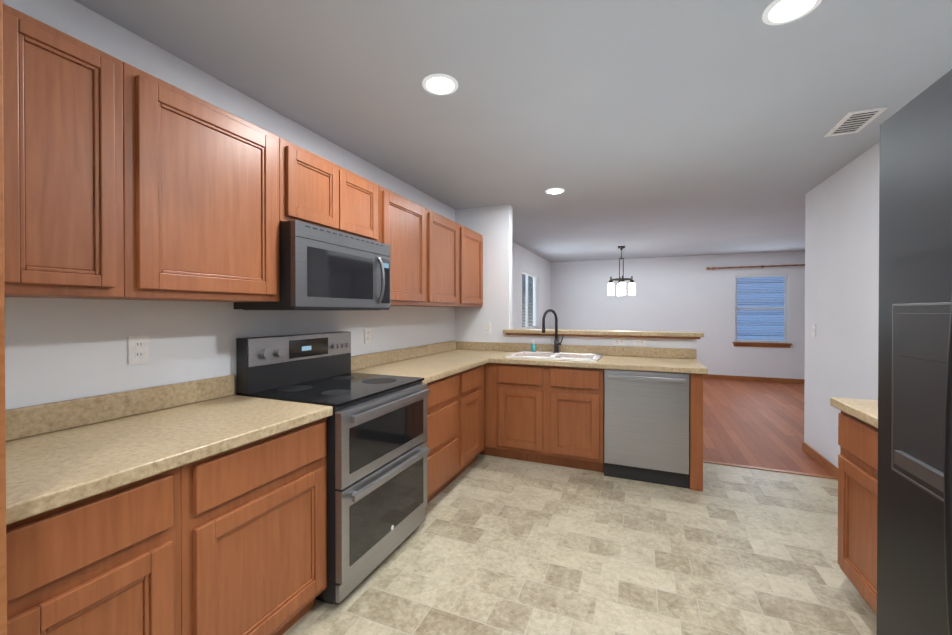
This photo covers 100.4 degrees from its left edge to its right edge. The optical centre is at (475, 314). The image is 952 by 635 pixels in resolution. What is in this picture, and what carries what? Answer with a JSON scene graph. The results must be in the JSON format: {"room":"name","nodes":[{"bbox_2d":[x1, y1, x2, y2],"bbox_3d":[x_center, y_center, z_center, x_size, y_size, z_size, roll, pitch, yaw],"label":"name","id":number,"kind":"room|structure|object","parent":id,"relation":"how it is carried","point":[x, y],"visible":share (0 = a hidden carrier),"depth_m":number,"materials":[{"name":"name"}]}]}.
{"room":"kitchen","nodes":[
{"label":"kitchen","id":0,"kind":"room"},
{"bbox_2d":[2,0,550,409],"bbox_3d":[-0.314,0.077,4.312,0.120,2.440,10.490,0,0,23],"label":"wall","id":1,"kind":"structure","parent":0,"point":[59,349],"depth_m":1.72,"materials":[{"name":"paint"}]},
{"bbox_2d":[3,3,134,299],"bbox_3d":[-1.347,-0.439,1.208,0.340,0.770,0.310,0,0,23],"label":"upper cabinet","id":2,"kind":"object","parent":1,"relation":"attached to","point":[124,180],"depth_m":1.16,"materials":[{"name":"brown wood"}]},
{"bbox_2d":[128,335,148,364],"bbox_3d":[-1.365,0.143,1.603,0.008,0.115,0.070,0,0,23],"label":"electrical outlet plate","id":3,"kind":"object","parent":1,"relation":"attached to","point":[138,349],"depth_m":1.60,"materials":[{"name":"white plastic"}]},
{"bbox_2d":[135,67,282,301],"bbox_3d":[-1.172,-0.442,1.631,0.340,0.770,0.605,0,0,23],"label":"upper cabinet","id":4,"kind":"object","parent":1,"relation":"attached to","point":[209,179],"depth_m":1.52,"materials":[{"name":"brown wood"}]},
{"bbox_2d":[5,345,428,440],"bbox_3d":[-1.028,0.348,2.401,0.020,0.100,2.926,0,0,23],"label":"backsplash","id":5,"kind":"structure","parent":1,"relation":"attached to","point":[28,421],"depth_m":1.55,"materials":[{"name":"beige stone"}]},
{"bbox_2d":[283,139,350,234],"bbox_3d":[-0.973,-0.635,2.109,0.340,0.390,0.434,0,0,23],"label":"upper cabinet","id":6,"kind":"object","parent":1,"relation":"attached to","point":[316,190],"depth_m":2.04,"materials":[{"name":"brown wood"}]},
{"bbox_2d":[234,220,390,309],"bbox_3d":[-0.857,-0.229,2.240,0.460,0.414,0.752,0,0,23],"label":"over-the-range microwave","id":7,"kind":"object","parent":6,"relation":"attached to","point":[321,268],"visible":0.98,"depth_m":2.01,"materials":[{"name":"silver metal"}]},
{"bbox_2d":[351,172,382,242],"bbox_3d":[-0.849,-0.637,2.411,0.340,0.390,0.434,0,0,23],"label":"upper cabinet","id":8,"kind":"object","parent":1,"relation":"attached to","point":[366,196],"depth_m":2.42,"materials":[{"name":"brown wood"}]},
{"bbox_2d":[364,328,370,343],"bbox_3d":[-0.806,0.160,2.952,0.008,0.115,0.070,0,0,23],"label":"electrical outlet plate","id":9,"kind":"object","parent":1,"relation":"attached to","point":[367,331],"depth_m":2.94,"materials":[{"name":"white plastic"}]},
{"bbox_2d":[383,187,430,306],"bbox_3d":[-0.650,-0.450,2.892,0.340,0.770,0.605,0,0,23],"label":"upper cabinet","id":10,"kind":"object","parent":1,"relation":"attached to","point":[406,223],"depth_m":2.86,"materials":[{"name":"brown wood"}]},
{"bbox_2d":[427,341,454,352],"bbox_3d":[-0.347,0.338,4.045,0.020,0.100,0.628,0,0,23],"label":"backsplash","id":11,"kind":"structure","parent":1,"relation":"attached to","point":[441,347],"depth_m":4.01,"materials":[{"name":"beige stone"}]},
{"bbox_2d":[431,211,462,306],"bbox_3d":[-0.418,-0.453,3.451,0.340,0.770,0.605,0,0,23],"label":"upper cabinet","id":12,"kind":"object","parent":1,"relation":"attached to","point":[446,234],"depth_m":3.43,"materials":[{"name":"brown wood"}]},
{"bbox_2d":[463,226,482,306],"bbox_3d":[-0.187,-0.456,4.010,0.340,0.770,0.605,0,0,23],"label":"upper cabinet","id":13,"kind":"object","parent":1,"relation":"attached to","point":[472,240],"depth_m":3.96,"materials":[{"name":"brown wood"}]},
{"bbox_2d":[522,273,535,328],"bbox_3d":[0.957,-0.247,7.415,0.050,1.046,1.216,0,0,23],"label":"window","id":14,"kind":"structure","parent":1,"relation":"in","point":[534,293],"depth_m":7.93,"materials":[{"name":"white plastic"}]},
{"bbox_2d":[522,270,537,328],"bbox_3d":[0.998,-0.255,7.398,0.036,1.031,1.210,0,0,23],"label":"window blinds","id":15,"kind":"object","parent":14,"relation":"attached to","point":[528,273],"visible":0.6,"depth_m":7.37,"materials":[{"name":"white plastic"}]},
{"bbox_2d":[74,0,951,262],"bbox_3d":[2.744,-1.185,3.037,6.740,0.100,10.490,0,0,23],"label":"ceiling","id":16,"kind":"structure","parent":0,"point":[653,128],"depth_m":2.03,"materials":[{"name":"paint"}]},
{"bbox_2d":[422,74,457,94],"bbox_3d":[-0.176,-1.125,1.947,0.175,0.008,0.175,0,0,-17],"label":"recessed light","id":17,"kind":"object","parent":16,"relation":"in","point":[437,84],"depth_m":1.93,"materials":[{"name":"white plastic"}]},
{"bbox_2d":[545,188,564,193],"bbox_3d":[0.729,-1.135,3.661,0.175,0.008,0.175,0,0,16],"label":"recessed light","id":18,"kind":"object","parent":16,"relation":"in","point":[552,190],"depth_m":3.65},
{"bbox_2d":[608,246,634,295],"bbox_3d":[2.493,-0.741,6.797,0.355,0.835,0.355,0,0,-30],"label":"pendant chandelier","id":19,"kind":"object","parent":16,"relation":"hanging from","point":[621,287],"visible":1,"depth_m":6.75,"materials":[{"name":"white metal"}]},
{"bbox_2d":[762,0,821,24],"bbox_3d":[1.155,-1.122,1.450,0.175,0.008,0.175,0,0,16],"label":"recessed light","id":20,"kind":"object","parent":16,"relation":"in","point":[778,12],"depth_m":1.46,"materials":[{"name":"white plastic"}]},
{"bbox_2d":[823,106,888,136],"bbox_3d":[2.227,-1.125,2.337,0.170,0.012,0.330,0,0,23],"label":"ceiling vent","id":21,"kind":"object","parent":16,"relation":"in","point":[853,122],"visible":0.98,"depth_m":2.31,"materials":[{"name":"white plastic"}]},
{"bbox_2d":[455,204,695,348],"bbox_3d":[0.870,0.079,3.968,2.330,2.440,0.120,0,0,23],"label":"wall","id":22,"kind":"structure","parent":0,"point":[492,225],"depth_m":4.17,"materials":[{"name":"paint"}]},
{"bbox_2d":[485,323,490,332],"bbox_3d":[0.124,0.147,4.206,0.070,0.115,0.009,0,0,23],"label":"electrical outlet plate","id":23,"kind":"object","parent":22,"relation":"attached to","point":[487,325],"depth_m":4.20,"materials":[{"name":"white plastic"}]},
{"bbox_2d":[455,341,696,356],"bbox_3d":[0.845,0.344,3.902,2.332,0.090,0.020,0,0,23],"label":"backsplash","id":24,"kind":"structure","parent":22,"relation":"attached to","point":[608,351],"depth_m":3.78,"materials":[{"name":"beige stone"}]},
{"bbox_2d":[503,329,703,338],"bbox_3d":[1.161,0.187,3.848,1.810,0.055,0.270,0,0,23],"label":"ledge cap","id":25,"kind":"object","parent":22,"relation":"on","point":[638,334],"visible":0.88,"depth_m":3.68,"materials":[{"name":"stone"}]},
{"bbox_2d":[613,338,625,344],"bbox_3d":[1.339,0.256,3.704,0.115,0.070,0.009,0,0,23],"label":"electrical outlet plate","id":26,"kind":"object","parent":22,"relation":"attached to","point":[616,341],"depth_m":3.70,"materials":[{"name":"white plastic"}]},
{"bbox_2d":[633,338,645,345],"bbox_3d":[1.500,0.257,3.637,0.115,0.070,0.009,0,0,23],"label":"electrical outlet plate","id":27,"kind":"object","parent":22,"relation":"attached to","point":[636,341],"depth_m":3.63,"materials":[{"name":"white plastic"}]},
{"bbox_2d":[283,454,876,634],"bbox_3d":[0.300,1.340,1.294,3.570,0.050,5.370,0,0,23],"label":"floor","id":28,"kind":"structure","parent":0,"point":[492,545],"depth_m":2.09,"materials":[{"name":"tile"}]},
{"bbox_2d":[6,465,192,634],"bbox_3d":[-1.234,0.882,1.124,0.620,0.868,0.401,0,0,23],"label":"base cabinet","id":29,"kind":"object","parent":28,"relation":"on","point":[119,562],"depth_m":1.02,"materials":[{"name":"brown wood"}]},
{"bbox_2d":[6,393,332,528],"bbox_3d":[-1.111,0.425,1.394,0.638,0.041,1.001,0,0,23],"label":"countertop","id":30,"kind":"structure","parent":29,"relation":"on","point":[46,472],"depth_m":1.22,"materials":[{"name":"beige stone"}]},
{"bbox_2d":[193,417,326,634],"bbox_3d":[-1.042,0.879,1.588,0.620,0.868,0.604,0,0,23],"label":"base cabinet","id":31,"kind":"object","parent":28,"relation":"on","point":[197,507],"depth_m":1.44,"materials":[{"name":"brown wood"}]},
{"bbox_2d":[236,331,429,603],"bbox_3d":[-0.728,0.715,2.193,0.700,1.190,0.752,0,0,23],"label":"range","id":32,"kind":"object","parent":28,"relation":"on","point":[378,450],"visible":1,"depth_m":2.00,"materials":[{"name":"silver metal"}]},
{"bbox_2d":[426,373,464,503],"bbox_3d":[-0.521,0.872,2.845,0.620,0.868,0.608,0,0,23],"label":"base cabinet","id":33,"kind":"object","parent":28,"relation":"on","point":[445,440],"depth_m":2.79,"materials":[{"name":"brown wood"}]},
{"bbox_2d":[351,357,487,384],"bbox_3d":[-0.405,0.415,3.099,0.638,0.041,1.161,0,0,23],"label":"countertop","id":34,"kind":"structure","parent":33,"relation":"on","point":[431,369],"depth_m":2.93,"materials":[{"name":"beige stone"}]},
{"bbox_2d":[465,365,483,468],"bbox_3d":[-0.319,0.869,3.333,0.620,0.868,0.449,0,0,23],"label":"base cabinet","id":35,"kind":"object","parent":28,"relation":"on","point":[474,378],"depth_m":3.28,"materials":[{"name":"brown wood"}]},
{"bbox_2d":[479,365,490,455],"bbox_3d":[-0.025,0.864,3.951,0.688,0.868,0.600,0,0,23],"label":"base cabinet","id":36,"kind":"object","parent":28,"relation":"on","point":[487,368],"depth_m":3.57,"materials":[{"name":"brown wood"}]},
{"bbox_2d":[491,365,546,463],"bbox_3d":[0.501,0.866,3.723,0.460,0.868,0.620,0,0,23],"label":"base cabinet","id":37,"kind":"object","parent":28,"relation":"on","point":[544,403],"depth_m":3.45,"materials":[{"name":"brown wood"}]},
{"bbox_2d":[547,365,603,471],"bbox_3d":[0.926,0.867,3.546,0.460,0.868,0.620,0,0,23],"label":"base cabinet","id":38,"kind":"object","parent":28,"relation":"on","point":[575,397],"depth_m":3.27,"materials":[{"name":"brown wood"}]},
{"bbox_2d":[427,349,706,372],"bbox_3d":[0.725,0.404,3.612,2.332,0.057,0.648,0,0,23],"label":"countertop","id":39,"kind":"structure","parent":38,"relation":"on","point":[495,356],"depth_m":3.30,"materials":[{"name":"beige stone"}]},
{"bbox_2d":[531,340,535,351],"bbox_3d":[0.565,0.315,3.917,0.049,0.111,0.046,0,0,23],"label":"soap bottle","id":40,"kind":"object","parent":39,"relation":"on","point":[533,347],"depth_m":3.90,"materials":[{"name":"teal plastic"}]},
{"bbox_2d":[503,349,602,360],"bbox_3d":[0.722,0.477,3.626,0.794,0.209,0.504,0,0,23],"label":"sink","id":41,"kind":"object","parent":39,"relation":"in","point":[539,354],"depth_m":3.69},
{"bbox_2d":[542,309,563,352],"bbox_3d":[0.734,0.162,3.748,0.184,0.420,0.219,0,0,23],"label":"faucet","id":42,"kind":"object","parent":39,"relation":"on","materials":[{"name":"black metal"}]},
{"bbox_2d":[604,369,689,487],"bbox_3d":[1.409,0.870,3.307,0.610,0.866,0.627,0,0,23],"label":"dishwasher","id":43,"kind":"object","parent":28,"relation":"on","point":[646,424],"visible":0.98,"depth_m":3.04,"materials":[{"name":"silver metal"}]},
{"bbox_2d":[703,460,836,478],"bbox_3d":[2.396,1.300,3.335,1.020,0.006,0.045,0,0,23],"label":"trim","id":44,"kind":"structure","parent":28,"relation":"on","point":[774,470],"depth_m":3.31,"materials":[{"name":"brown wood"}]},
{"bbox_2d":[830,397,877,614],"bbox_3d":[1.775,0.810,1.289,0.598,1.010,1.125,0,0,23],"label":"base cabinet","id":45,"kind":"object","parent":28,"relation":"on","point":[857,481],"visible":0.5,"depth_m":1.71,"materials":[{"name":"brown wood"}]},
{"bbox_2d":[830,397,877,427],"bbox_3d":[1.775,0.376,1.286,0.598,0.141,1.125,0,0,23],"label":"countertop","id":46,"kind":"structure","parent":45,"relation":"on","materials":[{"name":"stone"}]},
{"bbox_2d":[877,69,951,634],"bbox_3d":[1.192,0.431,0.397,0.940,1.780,0.915,0,0,23],"label":"refrigerator","id":47,"kind":"object","parent":28,"relation":"on","point":[914,542],"visible":1,"depth_m":0.84,"materials":[{"name":"black metal"}]},
{"bbox_2d":[551,250,804,378],"bbox_3d":[4.784,0.055,7.812,6.620,2.440,0.120,0,0,23],"label":"wall","id":48,"kind":"structure","parent":0,"point":[686,293],"depth_m":7.93,"materials":[{"name":"paint"}]},
{"bbox_2d":[703,374,804,383],"bbox_3d":[4.704,1.233,7.781,6.500,0.085,0.012,0,0,23],"label":"baseboard","id":49,"kind":"structure","parent":48,"relation":"attached to","point":[708,376],"depth_m":7.52,"materials":[{"name":"brown wood"}]},
{"bbox_2d":[706,264,804,269],"bbox_3d":[5.417,-0.892,7.427,1.920,0.049,0.092,0,0,23],"label":"curtain rod","id":50,"kind":"object","parent":48,"relation":"attached to","point":[713,268],"visible":0.69,"depth_m":7.47,"materials":[{"name":"brown wood"}]},
{"bbox_2d":[732,277,791,347],"bbox_3d":[5.404,-0.059,7.517,0.930,1.363,0.150,0,0,23],"label":"window","id":51,"kind":"structure","parent":48,"relation":"in","point":[755,343],"depth_m":7.48,"materials":[{"name":"white plastic"}]},
{"bbox_2d":[735,274,787,341],"bbox_3d":[5.406,-0.109,7.521,0.820,1.264,0.036,0,0,23],"label":"window blinds","id":52,"kind":"object","parent":51,"relation":"attached to","point":[756,276],"visible":0.92,"depth_m":7.51,"materials":[{"name":"plastic"}]},
{"bbox_2d":[703,378,832,475],"bbox_3d":[2.744,1.329,3.053,6.740,0.050,10.490,0,0,23],"label":"floor","id":53,"kind":"structure","parent":0,"point":[754,423],"depth_m":4.61,"materials":[{"name":"brown wood"}]},
{"bbox_2d":[804,142,879,467],"bbox_3d":[2.027,0.097,0.950,0.120,2.440,6.070,0,0,23],"label":"wall","id":54,"kind":"structure","parent":0,"point":[841,265],"depth_m":3.11,"materials":[{"name":"paint"}]},
{"bbox_2d":[812,324,815,336],"bbox_3d":[3.040,0.146,3.573,0.015,0.115,0.070,0,0,23],"label":"electrical outlet plate","id":55,"kind":"object","parent":54,"relation":"attached to","point":[813,325],"depth_m":3.56,"materials":[{"name":"white plastic"}]},
{"bbox_2d":[802,441,837,479],"bbox_3d":[2.719,1.264,2.799,0.012,0.085,2.162,0,0,23],"label":"baseboard","id":56,"kind":"structure","parent":54,"relation":"attached to","point":[823,462],"depth_m":3.41,"materials":[{"name":"brown wood"}]},
{"bbox_3d":[-0.085,0.101,0.358,3.330,2.440,0.120,0,0,23],"label":"wall","id":57,"kind":"structure","parent":0,"visible":0},
{"bbox_2d":[0,0,6,634],"bbox_3d":[-0.237,0.263,0.422,1.710,2.115,0.152,0,0,23],"label":"door frame","id":58,"kind":"structure","parent":57,"relation":"attached to","point":[3,590],"depth_m":0.79,"materials":[{"name":"brown wood"}]},
{"label":"outside","id":59,"kind":"structure","parent":0,"visible":0},
{"bbox_2d":[737,277,783,340],"bbox_3d":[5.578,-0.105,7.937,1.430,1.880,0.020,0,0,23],"label":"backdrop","id":60,"kind":"structure","parent":59,"point":[764,329],"depth_m":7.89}
]}

